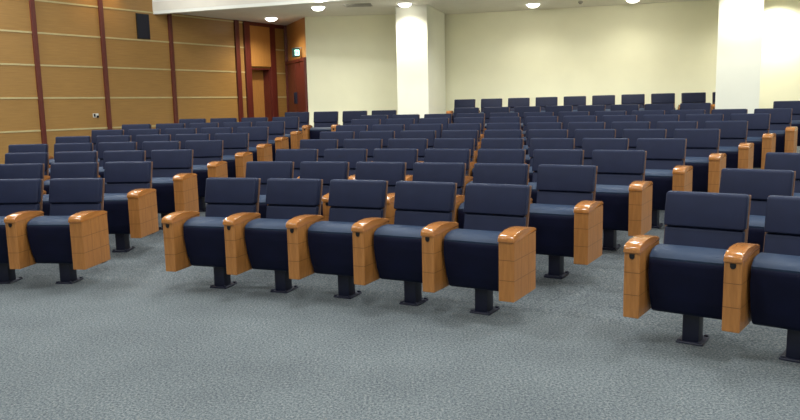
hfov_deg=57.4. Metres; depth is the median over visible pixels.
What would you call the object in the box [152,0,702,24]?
ceiling
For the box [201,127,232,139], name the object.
chair
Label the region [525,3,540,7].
recessed light
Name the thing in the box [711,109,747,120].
chair
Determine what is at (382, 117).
chair
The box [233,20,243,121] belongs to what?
trim
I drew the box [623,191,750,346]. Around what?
chair
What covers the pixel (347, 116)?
chair
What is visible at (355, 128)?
chair
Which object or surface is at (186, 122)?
chair
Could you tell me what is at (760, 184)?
chair
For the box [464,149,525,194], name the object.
chair
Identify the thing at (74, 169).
chair
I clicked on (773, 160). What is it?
chair
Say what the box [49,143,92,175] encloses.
chair
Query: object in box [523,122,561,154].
chair
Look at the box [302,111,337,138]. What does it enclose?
chair
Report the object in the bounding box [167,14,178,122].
trim
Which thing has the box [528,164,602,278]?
chair
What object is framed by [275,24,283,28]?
trim
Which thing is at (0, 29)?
trim
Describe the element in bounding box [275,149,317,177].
chair
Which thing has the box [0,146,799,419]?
floor
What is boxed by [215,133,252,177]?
chair
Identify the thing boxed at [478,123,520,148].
chair
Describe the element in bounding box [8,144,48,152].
chair
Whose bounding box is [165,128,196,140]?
chair
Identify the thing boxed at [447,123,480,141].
chair
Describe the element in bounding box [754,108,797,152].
chair
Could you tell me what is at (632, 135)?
chair
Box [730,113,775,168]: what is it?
chair
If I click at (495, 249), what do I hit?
chair
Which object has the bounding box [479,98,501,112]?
chair
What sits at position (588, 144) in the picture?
chair
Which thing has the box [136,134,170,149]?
chair
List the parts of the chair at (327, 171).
backrest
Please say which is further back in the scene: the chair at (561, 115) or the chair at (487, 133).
the chair at (561, 115)
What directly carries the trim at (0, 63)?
attached to the wall at (15, 47)
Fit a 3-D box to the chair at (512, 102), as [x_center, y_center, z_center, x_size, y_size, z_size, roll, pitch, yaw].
[2.728,-2.173,17.233,0.608,0.938,0.636,1,8,15]
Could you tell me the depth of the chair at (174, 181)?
8.66 m
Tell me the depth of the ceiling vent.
16.50 m
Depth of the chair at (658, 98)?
16.54 m
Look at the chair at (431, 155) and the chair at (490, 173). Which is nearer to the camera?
the chair at (490, 173)
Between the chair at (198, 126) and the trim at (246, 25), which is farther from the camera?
the trim at (246, 25)
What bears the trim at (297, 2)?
attached to the wall at (15, 47)
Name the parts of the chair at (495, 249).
armrest, seat, plate, backrest, armrest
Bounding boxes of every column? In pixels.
[396,4,445,117]
[715,0,763,113]
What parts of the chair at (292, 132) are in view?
backrest, armrest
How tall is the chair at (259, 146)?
0.938 m
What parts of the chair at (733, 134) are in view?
seat, backrest, armrest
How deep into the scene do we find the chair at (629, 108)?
13.50 m
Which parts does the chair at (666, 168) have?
plate, seat, backrest, armrest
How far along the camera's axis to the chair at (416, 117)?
13.40 m
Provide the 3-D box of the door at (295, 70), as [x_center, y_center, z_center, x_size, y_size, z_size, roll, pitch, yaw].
[-2.818,-3.501,19.722,0.100,3.100,2.051,-5,9,-22]
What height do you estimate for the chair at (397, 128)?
0.938 m
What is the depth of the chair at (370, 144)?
9.36 m
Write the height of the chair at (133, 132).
0.938 m
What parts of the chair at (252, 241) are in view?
armrest, seat, plate, backrest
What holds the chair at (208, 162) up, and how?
on the floor
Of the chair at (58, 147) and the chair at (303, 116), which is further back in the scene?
the chair at (303, 116)
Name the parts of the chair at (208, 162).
seat, backrest, armrest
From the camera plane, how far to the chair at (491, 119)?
11.93 m
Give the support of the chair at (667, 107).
on the floor
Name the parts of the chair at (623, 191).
plate, seat, backrest, armrest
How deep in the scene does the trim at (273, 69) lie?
20.11 m
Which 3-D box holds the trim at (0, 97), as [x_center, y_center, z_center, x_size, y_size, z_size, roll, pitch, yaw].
[-12.367,-1.114,7.488,0.028,0.032,29.300,4,10,34]
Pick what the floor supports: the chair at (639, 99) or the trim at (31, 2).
the chair at (639, 99)
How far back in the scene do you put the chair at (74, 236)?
6.49 m
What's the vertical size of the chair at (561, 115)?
0.938 m
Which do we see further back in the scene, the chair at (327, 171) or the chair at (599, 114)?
the chair at (599, 114)
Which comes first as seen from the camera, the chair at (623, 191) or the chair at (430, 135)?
the chair at (623, 191)
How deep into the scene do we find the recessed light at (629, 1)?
16.55 m
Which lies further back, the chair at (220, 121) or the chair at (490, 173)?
the chair at (220, 121)
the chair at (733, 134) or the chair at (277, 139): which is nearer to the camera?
the chair at (733, 134)
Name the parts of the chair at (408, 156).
backrest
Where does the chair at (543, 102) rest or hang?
on the floor
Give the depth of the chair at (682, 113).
11.58 m
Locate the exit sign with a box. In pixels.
[292,47,301,56]
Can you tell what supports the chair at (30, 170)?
on the floor
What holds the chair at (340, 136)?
on the floor
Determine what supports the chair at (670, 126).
on the floor
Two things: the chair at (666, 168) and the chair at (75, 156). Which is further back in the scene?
the chair at (75, 156)
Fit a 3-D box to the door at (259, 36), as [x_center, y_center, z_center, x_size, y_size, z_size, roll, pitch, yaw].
[-3.918,-3.443,19.913,0.450,3.020,0.740,4,10,34]
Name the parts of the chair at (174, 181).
seat, backrest, armrest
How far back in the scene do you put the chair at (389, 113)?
14.80 m
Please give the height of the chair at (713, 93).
0.938 m
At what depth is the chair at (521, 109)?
14.26 m
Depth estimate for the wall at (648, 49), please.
17.85 m
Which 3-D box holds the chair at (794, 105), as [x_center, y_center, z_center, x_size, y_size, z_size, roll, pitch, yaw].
[6.414,-1.332,12.092,0.715,0.938,0.636,4,10,34]
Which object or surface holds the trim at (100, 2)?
attached to the wall at (15, 47)
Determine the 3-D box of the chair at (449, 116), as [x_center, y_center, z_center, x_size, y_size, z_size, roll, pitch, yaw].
[0.576,-1.248,13.109,0.608,0.938,0.636,1,8,17]
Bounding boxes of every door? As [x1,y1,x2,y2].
[250,25,271,120]
[284,25,307,111]
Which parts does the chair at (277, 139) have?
backrest, armrest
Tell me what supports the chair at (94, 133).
on the floor
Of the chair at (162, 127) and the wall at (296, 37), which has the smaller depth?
the chair at (162, 127)
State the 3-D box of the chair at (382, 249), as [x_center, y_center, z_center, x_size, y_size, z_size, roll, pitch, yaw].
[0.047,0.273,5.676,0.608,0.938,0.636,3,9,27]
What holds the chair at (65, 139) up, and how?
on the floor
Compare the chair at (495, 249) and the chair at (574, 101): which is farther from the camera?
the chair at (574, 101)
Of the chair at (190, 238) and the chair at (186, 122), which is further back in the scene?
the chair at (186, 122)
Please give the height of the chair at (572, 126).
0.938 m
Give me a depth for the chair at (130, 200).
7.67 m
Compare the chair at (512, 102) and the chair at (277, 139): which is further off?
the chair at (512, 102)
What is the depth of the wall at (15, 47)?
16.04 m
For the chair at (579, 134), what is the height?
0.938 m
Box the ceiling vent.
[342,3,371,6]
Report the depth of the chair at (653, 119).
10.93 m
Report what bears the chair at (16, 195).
on the floor
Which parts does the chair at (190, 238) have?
armrest, seat, plate, backrest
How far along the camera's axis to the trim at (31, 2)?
14.68 m
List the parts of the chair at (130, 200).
seat, plate, backrest, armrest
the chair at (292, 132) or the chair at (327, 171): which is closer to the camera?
the chair at (327, 171)
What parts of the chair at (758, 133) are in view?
seat, backrest, armrest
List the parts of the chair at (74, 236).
armrest, seat, plate, backrest, armrest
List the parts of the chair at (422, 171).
armrest, backrest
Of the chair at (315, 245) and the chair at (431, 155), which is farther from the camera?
the chair at (431, 155)
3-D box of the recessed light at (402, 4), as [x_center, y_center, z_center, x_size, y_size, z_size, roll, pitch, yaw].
[0.108,-4.633,16.532,0.370,0.085,0.370,-1,8,0]
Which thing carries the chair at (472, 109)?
on the floor
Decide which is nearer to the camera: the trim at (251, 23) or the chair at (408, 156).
the chair at (408, 156)
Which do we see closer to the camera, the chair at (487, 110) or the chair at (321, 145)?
the chair at (321, 145)
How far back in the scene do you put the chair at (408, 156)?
8.13 m
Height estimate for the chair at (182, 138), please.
0.938 m
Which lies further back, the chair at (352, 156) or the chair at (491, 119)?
the chair at (491, 119)
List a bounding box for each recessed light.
[264,17,277,21]
[310,6,325,10]
[397,2,412,6]
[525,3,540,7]
[626,0,638,2]
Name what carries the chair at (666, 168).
on the floor
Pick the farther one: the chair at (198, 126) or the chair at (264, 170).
the chair at (198, 126)
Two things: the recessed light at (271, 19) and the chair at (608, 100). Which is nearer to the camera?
the chair at (608, 100)
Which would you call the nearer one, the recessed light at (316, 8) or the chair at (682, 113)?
the chair at (682, 113)
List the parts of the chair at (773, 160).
backrest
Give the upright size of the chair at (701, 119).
0.938 m
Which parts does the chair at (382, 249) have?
armrest, seat, plate, backrest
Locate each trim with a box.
[0,29,243,47]
[0,63,244,72]
[0,97,246,98]
[0,125,155,132]
[29,0,46,143]
[35,0,242,22]
[97,0,111,129]
[152,0,354,14]
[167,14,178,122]
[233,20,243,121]
[242,21,253,117]
[249,22,268,26]
[269,24,278,117]
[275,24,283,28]
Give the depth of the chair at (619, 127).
10.06 m
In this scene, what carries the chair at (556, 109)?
on the floor
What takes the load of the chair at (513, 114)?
on the floor
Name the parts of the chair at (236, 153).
seat, backrest, armrest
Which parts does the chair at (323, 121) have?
armrest, seat, backrest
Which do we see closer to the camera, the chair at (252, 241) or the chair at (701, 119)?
the chair at (252, 241)
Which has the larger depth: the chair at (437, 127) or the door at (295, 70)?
the door at (295, 70)
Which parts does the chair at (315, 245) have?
armrest, seat, plate, backrest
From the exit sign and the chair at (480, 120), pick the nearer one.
the chair at (480, 120)
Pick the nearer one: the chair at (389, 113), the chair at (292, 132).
the chair at (292, 132)
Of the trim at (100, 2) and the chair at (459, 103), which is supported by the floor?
the chair at (459, 103)
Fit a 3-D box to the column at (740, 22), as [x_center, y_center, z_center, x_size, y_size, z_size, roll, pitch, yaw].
[6.900,-2.716,14.913,0.800,3.920,0.850,2,9,24]
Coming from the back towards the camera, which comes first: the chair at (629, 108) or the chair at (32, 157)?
the chair at (629, 108)
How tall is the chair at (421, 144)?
0.938 m
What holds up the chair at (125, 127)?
on the floor
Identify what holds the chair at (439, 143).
on the floor
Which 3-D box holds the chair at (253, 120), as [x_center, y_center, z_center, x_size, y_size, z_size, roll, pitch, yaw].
[-2.847,-1.268,13.773,0.608,0.938,0.636,0,8,6]
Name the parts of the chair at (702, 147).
seat, backrest, armrest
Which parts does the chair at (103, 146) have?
backrest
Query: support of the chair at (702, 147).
on the floor
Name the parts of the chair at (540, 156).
seat, backrest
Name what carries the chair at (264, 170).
on the floor
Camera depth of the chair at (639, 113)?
11.89 m
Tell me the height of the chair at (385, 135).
0.938 m
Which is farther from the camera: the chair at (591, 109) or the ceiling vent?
the ceiling vent
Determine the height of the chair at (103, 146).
0.938 m
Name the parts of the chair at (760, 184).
seat, backrest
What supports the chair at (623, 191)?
on the floor
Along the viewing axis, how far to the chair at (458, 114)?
13.06 m
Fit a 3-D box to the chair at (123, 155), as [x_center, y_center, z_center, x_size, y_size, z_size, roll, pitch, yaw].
[-3.457,-0.230,8.802,0.608,0.938,0.636,-1,8,4]
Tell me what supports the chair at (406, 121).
on the floor
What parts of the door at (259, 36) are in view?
header panel, frame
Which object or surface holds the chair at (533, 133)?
on the floor
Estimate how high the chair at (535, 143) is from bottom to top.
0.938 m
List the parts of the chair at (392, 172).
armrest, backrest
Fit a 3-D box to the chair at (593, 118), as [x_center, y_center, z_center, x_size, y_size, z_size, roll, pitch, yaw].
[2.685,-0.986,11.345,0.608,0.938,0.636,3,9,25]
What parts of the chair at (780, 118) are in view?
seat, backrest, armrest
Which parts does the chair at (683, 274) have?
armrest, seat, plate, backrest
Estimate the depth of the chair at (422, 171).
6.83 m
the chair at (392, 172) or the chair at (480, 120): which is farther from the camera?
the chair at (480, 120)
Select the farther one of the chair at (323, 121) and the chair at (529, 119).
the chair at (323, 121)
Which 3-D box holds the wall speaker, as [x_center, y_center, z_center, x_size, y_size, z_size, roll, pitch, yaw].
[-5.867,-4.181,16.625,0.048,0.561,0.353,4,10,34]
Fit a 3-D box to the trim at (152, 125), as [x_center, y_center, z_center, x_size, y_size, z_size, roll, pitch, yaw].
[-12.353,-0.466,7.580,0.028,0.032,29.300,4,10,34]
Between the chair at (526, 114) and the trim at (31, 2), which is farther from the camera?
the trim at (31, 2)
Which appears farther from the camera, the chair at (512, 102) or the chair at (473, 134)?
the chair at (512, 102)
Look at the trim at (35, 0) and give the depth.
16.28 m
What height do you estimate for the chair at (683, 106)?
0.938 m
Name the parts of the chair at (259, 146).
seat, backrest, armrest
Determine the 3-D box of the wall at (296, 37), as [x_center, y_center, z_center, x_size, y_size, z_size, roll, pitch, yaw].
[-2.666,-3.221,19.933,0.300,3.920,2.251,-5,9,-22]
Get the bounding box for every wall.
[0,0,286,163]
[287,17,305,60]
[305,14,397,126]
[445,0,799,111]
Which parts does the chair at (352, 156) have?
backrest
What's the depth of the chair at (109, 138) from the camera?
10.99 m
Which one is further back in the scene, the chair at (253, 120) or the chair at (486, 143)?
the chair at (253, 120)
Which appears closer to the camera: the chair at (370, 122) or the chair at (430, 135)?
the chair at (430, 135)
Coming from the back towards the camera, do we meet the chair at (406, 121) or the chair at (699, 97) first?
the chair at (699, 97)
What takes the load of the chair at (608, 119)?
on the floor
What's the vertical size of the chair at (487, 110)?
0.938 m
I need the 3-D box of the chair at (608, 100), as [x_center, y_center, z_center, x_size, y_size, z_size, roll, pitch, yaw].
[4.615,-2.157,16.734,0.609,0.938,0.636,1,8,15]
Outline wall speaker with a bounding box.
[135,13,149,38]
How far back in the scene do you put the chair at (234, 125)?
12.93 m
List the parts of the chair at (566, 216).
seat, plate, backrest, armrest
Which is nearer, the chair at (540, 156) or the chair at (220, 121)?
the chair at (540, 156)
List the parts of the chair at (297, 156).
backrest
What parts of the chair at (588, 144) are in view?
backrest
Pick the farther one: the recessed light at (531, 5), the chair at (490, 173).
the recessed light at (531, 5)
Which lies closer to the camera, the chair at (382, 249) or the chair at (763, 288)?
the chair at (763, 288)
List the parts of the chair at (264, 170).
seat, backrest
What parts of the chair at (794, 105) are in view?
seat, backrest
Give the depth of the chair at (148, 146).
9.97 m
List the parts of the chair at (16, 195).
seat, plate, backrest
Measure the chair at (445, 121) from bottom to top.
0.938 m
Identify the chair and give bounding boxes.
[0,163,43,189]
[0,179,43,283]
[4,178,109,283]
[5,152,48,175]
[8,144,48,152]
[42,162,98,215]
[44,151,97,193]
[49,136,90,164]
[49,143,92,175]
[91,129,123,151]
[96,135,130,162]
[98,142,136,177]
[99,150,145,192]
[103,161,158,251]
[122,124,151,134]
[128,129,160,141]
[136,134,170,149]
[142,141,179,160]
[151,149,198,229]
[156,123,184,133]
[161,177,260,288]
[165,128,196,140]
[175,133,209,148]
[179,119,205,127]
[185,140,227,211]
[189,122,218,133]
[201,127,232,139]
[210,118,236,126]
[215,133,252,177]
[223,122,251,132]
[223,178,322,292]
[237,126,272,160]
[241,117,267,126]
[245,161,293,217]
[256,121,288,160]
[272,117,302,148]
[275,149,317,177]
[285,112,308,130]
[286,179,387,298]
[298,149,367,177]
[300,139,337,160]
[300,161,348,215]
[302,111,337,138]
[320,131,354,148]
[322,162,405,220]
[331,111,366,130]
[336,125,367,138]
[343,139,382,161]
[348,149,417,179]
[351,119,380,130]
[351,181,456,305]
[359,131,394,148]
[361,115,387,124]
[371,138,427,161]
[372,110,396,118]
[372,124,404,138]
[385,118,414,130]
[386,162,465,223]
[392,114,419,123]
[400,130,435,148]
[405,149,470,180]
[410,124,442,137]
[418,138,474,161]
[419,118,448,129]
[421,183,535,314]
[424,114,451,123]
[441,130,478,150]
[446,99,475,122]
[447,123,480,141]
[454,107,478,117]
[454,117,484,133]
[454,163,529,228]
[457,113,484,127]
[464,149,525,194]
[469,138,523,176]
[474,129,522,161]
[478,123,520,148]
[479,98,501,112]
[480,117,520,141]
[484,107,509,127]
[484,112,518,130]
[508,98,529,112]
[514,106,540,129]
[521,112,553,136]
[522,116,557,144]
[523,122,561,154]
[525,129,567,164]
[525,138,574,181]
[528,149,583,202]
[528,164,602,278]
[535,97,557,111]
[545,105,572,115]
[558,111,588,128]
[563,96,585,110]
[563,115,596,129]
[568,122,604,138]
[574,129,615,148]
[577,105,605,115]
[581,138,628,164]
[591,150,652,250]
[592,95,614,110]
[594,111,626,121]
[602,115,636,128]
[610,104,638,114]
[611,121,649,137]
[621,94,644,109]
[622,129,666,149]
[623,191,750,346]
[632,110,664,120]
[636,138,692,228]
[643,114,678,128]
[644,103,674,114]
[651,93,675,109]
[657,121,697,137]
[671,109,704,120]
[674,129,726,192]
[678,92,705,109]
[680,103,710,113]
[685,114,723,128]
[705,121,753,168]
[710,92,715,113]
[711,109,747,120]
[719,168,795,252]
[722,195,799,362]
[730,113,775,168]
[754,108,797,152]
[764,152,799,196]
[773,101,799,145]
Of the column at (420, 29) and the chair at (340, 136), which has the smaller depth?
the chair at (340, 136)
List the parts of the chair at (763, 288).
armrest, seat, backrest, plate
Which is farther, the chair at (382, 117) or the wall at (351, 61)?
the wall at (351, 61)
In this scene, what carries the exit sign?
attached to the wall at (296, 37)

